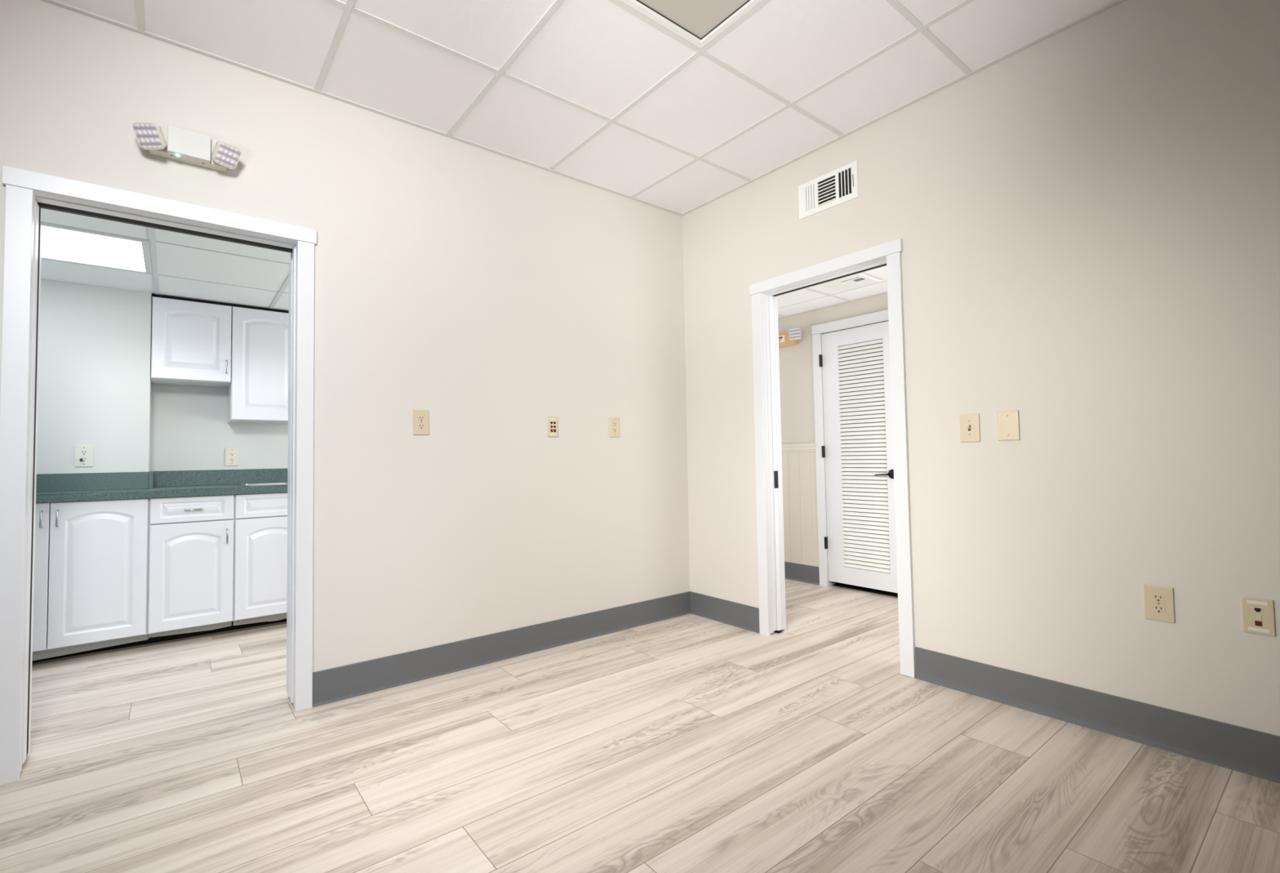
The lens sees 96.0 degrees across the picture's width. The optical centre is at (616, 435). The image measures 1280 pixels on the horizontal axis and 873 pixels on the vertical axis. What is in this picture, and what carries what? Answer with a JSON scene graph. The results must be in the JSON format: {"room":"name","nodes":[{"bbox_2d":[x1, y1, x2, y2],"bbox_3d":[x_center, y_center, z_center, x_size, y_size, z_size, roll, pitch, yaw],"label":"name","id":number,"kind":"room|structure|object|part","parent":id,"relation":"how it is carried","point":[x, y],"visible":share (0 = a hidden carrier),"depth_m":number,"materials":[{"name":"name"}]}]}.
{"room":"empty office room","nodes":[
{"label":"empty office room","id":0,"kind":"room"},
{"bbox_2d":[36,278,151,474],"bbox_3d":[-3.891,0.132,2.981,2.295,2.200,0.410,1,-3,-38],"label":"wall","id":1,"kind":"structure","parent":0,"point":[95,383],"depth_m":3.38,"materials":[{"name":"white paint"}]},
{"bbox_2d":[74,444,93,466],"bbox_3d":[-3.081,0.119,3.332,0.079,0.124,0.021,1,-3,-38],"label":"wall outlet","id":2,"kind":"object","parent":1,"relation":"attached to","point":[83,456],"visible":1,"depth_m":3.33,"materials":[{"name":"white plastic"}]},
{"bbox_2d":[80,456,87,462],"bbox_3d":[-3.084,0.138,3.335,0.032,0.031,0.002,1,-3,-38],"label":"receptacle","id":3,"kind":"object","parent":2,"relation":"attached to","point":[82,459],"depth_m":3.33,"materials":[{"name":"white"}]},
{"bbox_2d":[80,449,88,454],"bbox_3d":[-3.084,0.099,3.337,0.032,0.031,0.002,1,-3,-38],"label":"receptacle","id":4,"kind":"object","parent":2,"relation":"attached to","point":[82,451],"depth_m":3.34,"materials":[{"name":"white plastic"}]},
{"bbox_2d":[35,471,148,492],"bbox_3d":[-3.187,0.267,3.244,0.854,0.102,0.019,1,-3,-38],"label":"backsplash","id":5,"kind":"structure","parent":1,"relation":"attached to","point":[46,482],"depth_m":3.34,"materials":[{"name":"green laminate"}]},
{"bbox_2d":[148,471,154,488],"bbox_3d":[-2.927,0.278,3.626,0.020,0.102,0.308,1,-3,-38],"label":"backsplash","id":6,"kind":"structure","parent":1,"relation":"attached to","point":[151,473],"depth_m":3.51,"materials":[{"name":"green laminate"}]},
{"bbox_2d":[31,617,286,662],"bbox_3d":[-2.592,1.185,3.533,2.150,0.097,0.015,1,-3,-38],"label":"trim","id":7,"kind":"structure","parent":1,"relation":"attached to","point":[152,639],"depth_m":3.45,"materials":[{"name":"black"}]},
{"bbox_2d":[154,468,287,486],"bbox_3d":[-2.519,0.291,4.148,1.304,0.102,0.020,1,-3,-38],"label":"backsplash","id":8,"kind":"structure","parent":1,"relation":"attached to","point":[211,477],"depth_m":3.97,"materials":[{"name":"green laminate"}]},
{"bbox_2d":[40,208,290,311],"bbox_3d":[-2.257,-0.911,3.258,5.200,0.016,1.845,1,-3,-38],"label":"ceiling","id":9,"kind":"structure","parent":0,"point":[173,260],"depth_m":3.16,"materials":[{"name":"tile"}]},
{"bbox_2d":[40,222,152,273],"bbox_3d":[-2.872,-0.919,2.605,1.194,0.010,0.585,1,-3,-38],"label":"recessed light","id":10,"kind":"object","parent":9,"relation":"in","point":[61,243],"visible":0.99,"depth_m":2.83,"materials":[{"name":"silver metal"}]},
{"bbox_2d":[40,221,288,308],"bbox_3d":[-2.228,-0.901,3.267,4.291,0.004,1.825,1,-3,-38],"label":"grid","id":11,"kind":"object","parent":9,"relation":"attached to","point":[152,240],"depth_m":3.02,"materials":[{"name":"silver metal"}]},
{"bbox_2d":[150,383,288,471],"bbox_3d":[-1.924,0.166,4.689,2.905,2.200,0.100,1,-3,-38],"label":"wall","id":12,"kind":"structure","parent":0,"point":[191,430],"depth_m":3.94,"materials":[{"name":"white paint"}]},
{"bbox_2d":[151,296,231,387],"bbox_3d":[-2.786,-0.599,3.782,0.412,0.510,0.344,1,-3,-38],"label":"upper cabinet","id":13,"kind":"object","parent":12,"relation":"attached to","point":[191,340],"visible":1,"depth_m":3.67,"materials":[{"name":"white wood"}]},
{"bbox_2d":[151,293,288,313],"bbox_3d":[-2.491,-0.863,3.885,1.005,0.017,0.013,1,-3,-38],"label":"trim","id":14,"kind":"structure","parent":13,"relation":"attached to","point":[153,295],"depth_m":3.78,"materials":[{"name":"black"}]},
{"bbox_3d":[-2.546,-0.448,3.762,0.009,0.091,0.031,1,-3,-38],"label":"handle","id":15,"kind":"part","parent":13,"relation":"part of","materials":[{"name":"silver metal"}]},
{"bbox_2d":[225,448,239,466],"bbox_3d":[-2.691,0.151,4.031,0.079,0.124,0.008,1,-3,-38],"label":"wall outlet","id":16,"kind":"object","parent":12,"relation":"attached to","point":[232,455],"visible":1,"depth_m":4.03,"materials":[{"name":"beige plastic"}]},
{"bbox_2d":[229,457,235,462],"bbox_3d":[-2.689,0.171,4.029,0.032,0.031,0.002,1,-3,-38],"label":"receptacle","id":17,"kind":"object","parent":16,"relation":"attached to","point":[231,459],"depth_m":4.03,"materials":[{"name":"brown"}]},
{"bbox_2d":[229,451,235,456],"bbox_3d":[-2.690,0.132,4.030,0.032,0.031,0.002,1,-3,-38],"label":"receptacle","id":18,"kind":"object","parent":16,"relation":"attached to","point":[231,453],"depth_m":4.03,"materials":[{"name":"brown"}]},
{"bbox_2d":[227,306,288,423],"bbox_3d":[-2.459,-0.471,4.027,0.406,0.756,0.344,1,-3,-38],"label":"upper cabinet","id":19,"kind":"object","parent":12,"relation":"attached to","point":[258,388],"visible":0.72,"depth_m":3.89,"materials":[{"name":"white wood"}]},
{"bbox_2d":[0,0,689,671],"bbox_3d":[-2.426,-0.235,1.825,7.200,2.800,0.165,1,-3,-38],"label":"wall","id":20,"kind":"structure","parent":0,"point":[495,295],"depth_m":2.88,"materials":[{"name":"beige paint"}]},
{"bbox_2d":[0,165,316,784],"bbox_3d":[-1.767,0.128,2.311,0.973,2.091,0.205,1,-3,-38],"label":"door frame","id":21,"kind":"structure","parent":20,"relation":"in","point":[27,192],"depth_m":2.09,"materials":[{"name":"white paint"}]},
{"bbox_3d":[-2.064,0.151,1.969,0.066,2.028,0.018,1,-3,-38],"label":"casing","id":22,"kind":"part","parent":21,"relation":"part of","materials":[{"name":"white paint"}]},
{"bbox_3d":[-1.726,-0.889,2.278,0.971,0.062,0.022,1,-3,-38],"label":"head casing","id":23,"kind":"part","parent":21,"relation":"part of","materials":[{"name":"white paint"}]},
{"bbox_3d":[-1.359,0.161,2.511,0.066,2.028,0.018,1,-3,-38],"label":"casing","id":24,"kind":"part","parent":21,"relation":"part of","materials":[{"name":"white paint"}]},
{"bbox_2d":[132,122,241,172],"bbox_3d":[-1.674,-1.135,2.256,0.340,0.115,0.142,1,-3,-38],"label":"emergency light","id":25,"kind":"object","parent":20,"relation":"attached to","point":[172,142],"visible":1,"depth_m":2.25,"materials":[{"name":"beige plastic"}]},
{"bbox_3d":[-1.677,-1.141,2.261,0.136,0.103,0.030,1,-3,-38],"label":"plate","id":26,"kind":"part","parent":25,"relation":"part of","materials":[{"name":"white plastic"}]},
{"bbox_2d":[413,408,429,435],"bbox_3d":[-0.962,-0.064,2.834,0.079,0.124,0.008,1,-3,-38],"label":"wall outlet","id":27,"kind":"object","parent":20,"relation":"attached to","point":[420,417],"visible":1,"depth_m":2.83,"materials":[{"name":"beige plastic"}]},
{"bbox_2d":[417,422,424,428],"bbox_3d":[-0.960,-0.045,2.832,0.034,0.028,0.002,1,-3,-38],"label":"receptacle","id":28,"kind":"object","parent":27,"relation":"attached to","point":[420,425],"depth_m":2.83,"materials":[{"name":"beige plastic"}]},
{"bbox_2d":[417,415,424,421],"bbox_3d":[-0.960,-0.084,2.833,0.034,0.028,0.002,1,-3,-38],"label":"receptacle","id":29,"kind":"object","parent":27,"relation":"attached to","point":[420,418],"depth_m":2.83,"materials":[{"name":"beige plastic"}]},
{"bbox_2d":[312,591,690,706],"bbox_3d":[-0.408,1.115,3.197,2.298,0.144,0.014,1,-3,-38],"label":"baseboard","id":30,"kind":"structure","parent":20,"relation":"attached to","point":[348,681],"depth_m":2.98,"materials":[{"name":"grey rubber"}]},
{"bbox_2d":[547,416,558,436],"bbox_3d":[-0.364,-0.049,3.294,0.070,0.116,0.008,1,-3,-38],"label":"outlet","id":31,"kind":"object","parent":20,"relation":"attached to","point":[553,421],"visible":1,"depth_m":3.29,"materials":[{"name":"beige plastic"}]},
{"bbox_2d":[608,417,619,436],"bbox_3d":[-0.013,-0.051,3.564,0.079,0.124,0.008,1,-3,-38],"label":"wall outlet","id":32,"kind":"object","parent":20,"relation":"attached to","point":[614,422],"visible":1,"depth_m":3.56,"materials":[{"name":"beige plastic"}]},
{"bbox_2d":[612,421,617,426],"bbox_3d":[-0.012,-0.071,3.563,0.032,0.031,0.002,1,-3,-38],"label":"receptacle","id":33,"kind":"object","parent":32,"relation":"attached to","point":[614,423],"depth_m":3.56,"materials":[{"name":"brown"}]},
{"bbox_2d":[613,427,617,432],"bbox_3d":[-0.011,-0.032,3.562,0.032,0.031,0.002,1,-3,-38],"label":"receptacle","id":34,"kind":"object","parent":32,"relation":"attached to","point":[615,429],"depth_m":3.56,"materials":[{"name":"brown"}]},
{"bbox_2d":[55,0,1114,213],"bbox_3d":[0.054,-1.732,-1.259,7.060,0.016,7.860,1,-3,-38],"label":"ceiling","id":35,"kind":"structure","parent":0,"point":[597,55],"depth_m":2.45,"materials":[{"name":"tile"}]},
{"bbox_2d":[42,0,1123,215],"bbox_3d":[0.054,-1.722,-1.259,7.055,0.005,7.855,1,-3,-38],"label":"grid","id":36,"kind":"object","parent":35,"relation":"attached to","point":[348,7],"depth_m":2.47,"materials":[{"name":"silver metal"}]},
{"bbox_2d":[619,0,762,48],"bbox_3d":[0.478,-1.638,1.718,0.585,0.050,1.194,1,-3,-38],"label":"ceiling light","id":37,"kind":"object","parent":35,"relation":"attached to","point":[699,22],"visible":1,"depth_m":2.20,"materials":[{"name":"white plastic"}]},
{"bbox_2d":[639,0,748,38],"bbox_3d":[0.478,-1.633,1.717,0.533,0.004,1.142,1,-3,-38],"label":"diffuser","id":38,"kind":"object","parent":37,"relation":"attached to","point":[698,19],"depth_m":2.19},
{"bbox_2d":[0,578,1279,872],"bbox_3d":[0.261,1.049,-0.157,12.903,0.001,10.364,1,-3,-38],"label":"floor","id":39,"kind":"structure","parent":0,"point":[687,743],"depth_m":1.95,"materials":[{"name":"beige laminate"}]},
{"bbox_2d":[32,497,149,660],"bbox_3d":[-3.055,0.782,3.121,0.808,0.846,0.325,1,-3,-38],"label":"base cabinet","id":40,"kind":"object","parent":39,"relation":"on","point":[91,557],"visible":0.79,"depth_m":3.12,"materials":[{"name":"white wood"}]},
{"bbox_3d":[-2.997,0.437,2.998,0.009,0.091,0.031,1,-3,-38],"label":"handle","id":41,"kind":"part","parent":40,"relation":"part of","materials":[{"name":"silver metal"}]},
{"bbox_3d":[-3.141,0.733,2.901,0.400,0.763,0.018,1,-3,-38],"label":"door","id":42,"kind":"part","parent":40,"relation":"part of","materials":[{"name":"white wood"}]},
{"bbox_3d":[-2.948,0.438,3.035,0.009,0.091,0.031,1,-3,-38],"label":"handle","id":43,"kind":"part","parent":40,"relation":"part of","materials":[{"name":"silver metal"}]},
{"bbox_2d":[147,493,234,639],"bbox_3d":[-2.667,0.785,3.615,0.406,0.828,0.635,1,-3,-38],"label":"base cabinet","id":44,"kind":"object","parent":39,"relation":"on","point":[191,539],"visible":1,"depth_m":3.39,"materials":[{"name":"white wood"}]},
{"bbox_3d":[-2.503,0.434,3.408,0.397,0.147,0.018,1,-3,-38],"label":"drawer","id":45,"kind":"part","parent":44,"relation":"part of","materials":[{"name":"white wood"}]},
{"bbox_3d":[-2.488,0.437,3.390,0.091,0.009,0.031,1,-3,-38],"label":"handle","id":46,"kind":"part","parent":44,"relation":"part of","materials":[{"name":"silver metal"}]},
{"bbox_3d":[-2.355,0.610,3.483,0.009,0.091,0.031,1,-3,-38],"label":"handle","id":47,"kind":"part","parent":44,"relation":"part of","materials":[{"name":"silver metal"}]},
{"bbox_2d":[232,492,287,625],"bbox_3d":[-2.183,0.796,3.988,0.814,0.835,0.635,1,-3,-38],"label":"base cabinet","id":48,"kind":"object","parent":39,"relation":"on","point":[260,519],"visible":0.34,"depth_m":3.60,"materials":[{"name":"white wood"}]},
{"bbox_2d":[35,468,287,502],"bbox_3d":[-2.669,0.297,3.641,2.160,0.146,0.638,1,-3,-38],"label":"countertop","id":49,"kind":"structure","parent":48,"relation":"on","point":[78,486],"depth_m":3.43,"materials":[{"name":"green laminate"}]},
{"bbox_2d":[240,481,287,486],"bbox_3d":[-2.333,0.412,3.882,0.320,0.174,0.470,1,-3,-38],"label":"sink","id":50,"kind":"object","parent":49,"relation":"in","point":[282,482],"visible":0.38,"depth_m":4.02,"materials":[{"name":"silver metal"}]},
{"bbox_3d":[-2.180,0.439,3.656,0.398,0.147,0.018,1,-3,-38],"label":"drawer","id":51,"kind":"part","parent":48,"relation":"part of","materials":[{"name":"white wood"}]},
{"bbox_2d":[776,266,887,317],"bbox_3d":[1.460,-1.072,3.933,1.243,0.016,3.900,1,-3,-38],"label":"ceiling","id":52,"kind":"structure","parent":0,"point":[798,296],"depth_m":4.34,"materials":[{"name":"tile"}]},
{"bbox_2d":[777,280,887,318],"bbox_3d":[1.460,-1.061,3.932,1.240,0.005,3.900,1,-3,-38],"label":"grid","id":53,"kind":"object","parent":52,"relation":"attached to","point":[809,289],"depth_m":4.40,"materials":[{"name":"silver metal"}]},
{"bbox_2d":[819,272,882,291],"bbox_3d":[1.609,-1.054,3.983,0.310,0.013,0.310,1,-3,-38],"label":"ceiling vent","id":54,"kind":"object","parent":52,"relation":"in","point":[860,280],"visible":0.97,"depth_m":3.96,"materials":[{"name":"white metal"}]},
{"bbox_2d":[777,292,888,568],"bbox_3d":[2.010,0.016,4.301,0.100,2.350,3.900,1,-3,-38],"label":"wall","id":55,"kind":"structure","parent":0,"point":[796,361],"depth_m":4.81,"materials":[{"name":"beige paint"}]},
{"bbox_2d":[778,327,801,347],"bbox_3d":[1.406,-0.824,4.928,0.111,0.124,0.417,1,-3,-38],"label":"emergency light","id":56,"kind":"object","parent":55,"relation":"attached to","point":[790,338],"visible":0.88,"depth_m":4.84,"materials":[{"name":"brown"}]},
{"bbox_2d":[781,443,815,451],"bbox_3d":[1.198,0.124,5.251,0.026,0.063,1.398,1,-3,-38],"label":"trim","id":57,"kind":"structure","parent":55,"relation":"attached to","point":[800,446],"depth_m":4.82,"materials":[{"name":"beige paint"}]},
{"bbox_2d":[781,450,818,566],"bbox_3d":[1.214,0.625,5.238,0.005,0.939,1.398,1,-3,-38],"label":"wainscoting","id":58,"kind":"structure","parent":55,"relation":"attached to","point":[801,544],"depth_m":4.81,"materials":[{"name":"beige paint"}]},
{"bbox_2d":[784,561,819,585],"bbox_3d":[1.219,1.167,5.215,0.014,0.144,1.398,1,-3,-38],"label":"baseboard","id":59,"kind":"structure","parent":55,"relation":"attached to","point":[810,574],"depth_m":4.79,"materials":[{"name":"grey rubber"}]},
{"bbox_2d":[811,309,897,592],"bbox_3d":[1.926,0.139,4.348,0.130,2.109,0.919,1,-3,-35],"label":"door","id":60,"kind":"structure","parent":55,"relation":"in","point":[857,540],"depth_m":4.45,"materials":[{"name":"white paint"}]},
{"bbox_3d":[1.649,0.192,4.670,0.018,2.037,0.064,1,-3,-38],"label":"casing","id":61,"kind":"part","parent":60,"relation":"part of","materials":[{"name":"white paint"}]},
{"bbox_3d":[1.890,-0.879,4.373,0.022,0.071,0.919,1,-3,-38],"label":"head casing","id":62,"kind":"part","parent":60,"relation":"part of","materials":[{"name":"white paint"}]},
{"bbox_3d":[1.885,0.153,4.400,0.014,1.730,0.371,1,-3,-38],"label":"louver panel","id":63,"kind":"part","parent":60,"relation":"part of","materials":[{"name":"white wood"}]},
{"bbox_3d":[1.996,0.282,4.189,0.056,0.068,0.068,1,-3,-38],"label":"handle","id":64,"kind":"part","parent":60,"relation":"part of","materials":[{"name":"black metal"}]},
{"bbox_2d":[832,582,897,596],"bbox_3d":[2.091,0.021,4.490,0.340,2.350,1.300,1,-3,-38],"label":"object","id":65,"kind":"structure","parent":0,"point":[837,584],"depth_m":4.47,"materials":[{"name":"black"}]},
{"bbox_2d":[682,0,1279,735],"bbox_3d":[2.862,-0.350,0.966,0.135,2.800,8.350,1,-3,-38],"label":"wall","id":66,"kind":"structure","parent":0,"point":[1086,219],"depth_m":2.25,"materials":[{"name":"beige paint"}]},
{"bbox_2d":[689,591,759,633],"bbox_3d":[0.674,1.116,3.664,0.014,0.144,0.594,1,-3,-38],"label":"baseboard","id":67,"kind":"structure","parent":66,"relation":"attached to","point":[730,612],"depth_m":3.64,"materials":[{"name":"grey rubber"}]},
{"bbox_2d":[798,160,858,219],"bbox_3d":[1.135,-1.317,3.109,0.013,0.191,0.351,1,-3,-38],"label":"air vent","id":68,"kind":"object","parent":66,"relation":"in","point":[838,186],"visible":1,"depth_m":3.10,"materials":[{"name":"white metal"}]},
{"bbox_2d":[749,238,915,677],"bbox_3d":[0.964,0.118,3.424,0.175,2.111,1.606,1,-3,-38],"label":"door frame","id":69,"kind":"structure","parent":66,"relation":"in","point":[765,330],"depth_m":3.38,"materials":[{"name":"white paint"}]},
{"bbox_3d":[0.860,0.162,3.436,0.018,2.028,0.066,1,-3,-38],"label":"casing","id":70,"kind":"part","parent":69,"relation":"part of","materials":[{"name":"white paint"}]},
{"bbox_3d":[0.958,0.265,3.460,0.037,0.104,0.002,1,-3,-38],"label":"edge pull","id":71,"kind":"part","parent":69,"relation":"part of","materials":[{"name":"black metal"}]},
{"bbox_3d":[0.981,0.163,3.530,0.018,2.028,0.065,1,-3,-38],"label":"casing","id":72,"kind":"part","parent":69,"relation":"part of","materials":[{"name":"white paint"}]},
{"bbox_3d":[1.097,-0.900,3.144,0.022,0.062,0.918,1,-3,-38],"label":"head casing","id":73,"kind":"part","parent":69,"relation":"part of","materials":[{"name":"white paint"}]},
{"bbox_3d":[1.369,0.128,2.774,0.018,2.026,0.066,1,-3,-38],"label":"casing","id":74,"kind":"part","parent":69,"relation":"part of","materials":[{"name":"white paint"}]},
{"bbox_2d":[959,413,980,441],"bbox_3d":[1.553,-0.033,2.538,0.019,0.124,0.079,1,-3,-38],"label":"light switch","id":75,"kind":"object","parent":66,"relation":"attached to","point":[969,423],"visible":1,"depth_m":2.54,"materials":[{"name":"beige plastic"}]},
{"bbox_2d":[996,409,1019,439],"bbox_3d":[1.648,-0.041,2.424,0.007,0.124,0.079,1,-3,-38],"label":"blank plate","id":76,"kind":"object","parent":66,"relation":"attached to","point":[1008,426],"visible":1,"depth_m":2.42,"materials":[{"name":"beige plastic"}]},
{"bbox_2d":[915,646,1279,782],"bbox_3d":[3.345,0.942,0.193,0.014,0.144,6.360,1,-3,-38],"label":"baseboard","id":77,"kind":"structure","parent":66,"relation":"attached to","point":[1252,752],"depth_m":2.14,"materials":[{"name":"grey rubber"}]},
{"bbox_2d":[1142,583,1174,622],"bbox_3d":[1.927,0.597,2.048,0.008,0.124,0.079,1,-3,-38],"label":"wall outlet","id":78,"kind":"object","parent":66,"relation":"attached to","point":[1158,600],"visible":1,"depth_m":2.04,"materials":[{"name":"beige plastic"}]},
{"bbox_2d":[1151,593,1164,602],"bbox_3d":[1.925,0.577,2.047,0.002,0.028,0.034,1,-3,-38],"label":"receptacle","id":79,"kind":"object","parent":78,"relation":"attached to","point":[1156,597],"depth_m":2.05,"materials":[{"name":"beige plastic"}]},
{"bbox_2d":[1152,604,1165,613],"bbox_3d":[1.926,0.616,2.046,0.002,0.028,0.034,1,-3,-38],"label":"receptacle","id":80,"kind":"object","parent":78,"relation":"attached to","point":[1157,608],"depth_m":2.04,"materials":[{"name":"beige plastic"}]},
{"bbox_2d":[1241,595,1275,636],"bbox_3d":[2.072,0.584,1.861,0.008,0.116,0.070,1,-3,-38],"label":"outlet","id":81,"kind":"object","parent":66,"relation":"attached to","point":[1258,614],"visible":1,"depth_m":1.86,"materials":[{"name":"beige plastic"}]}
]}

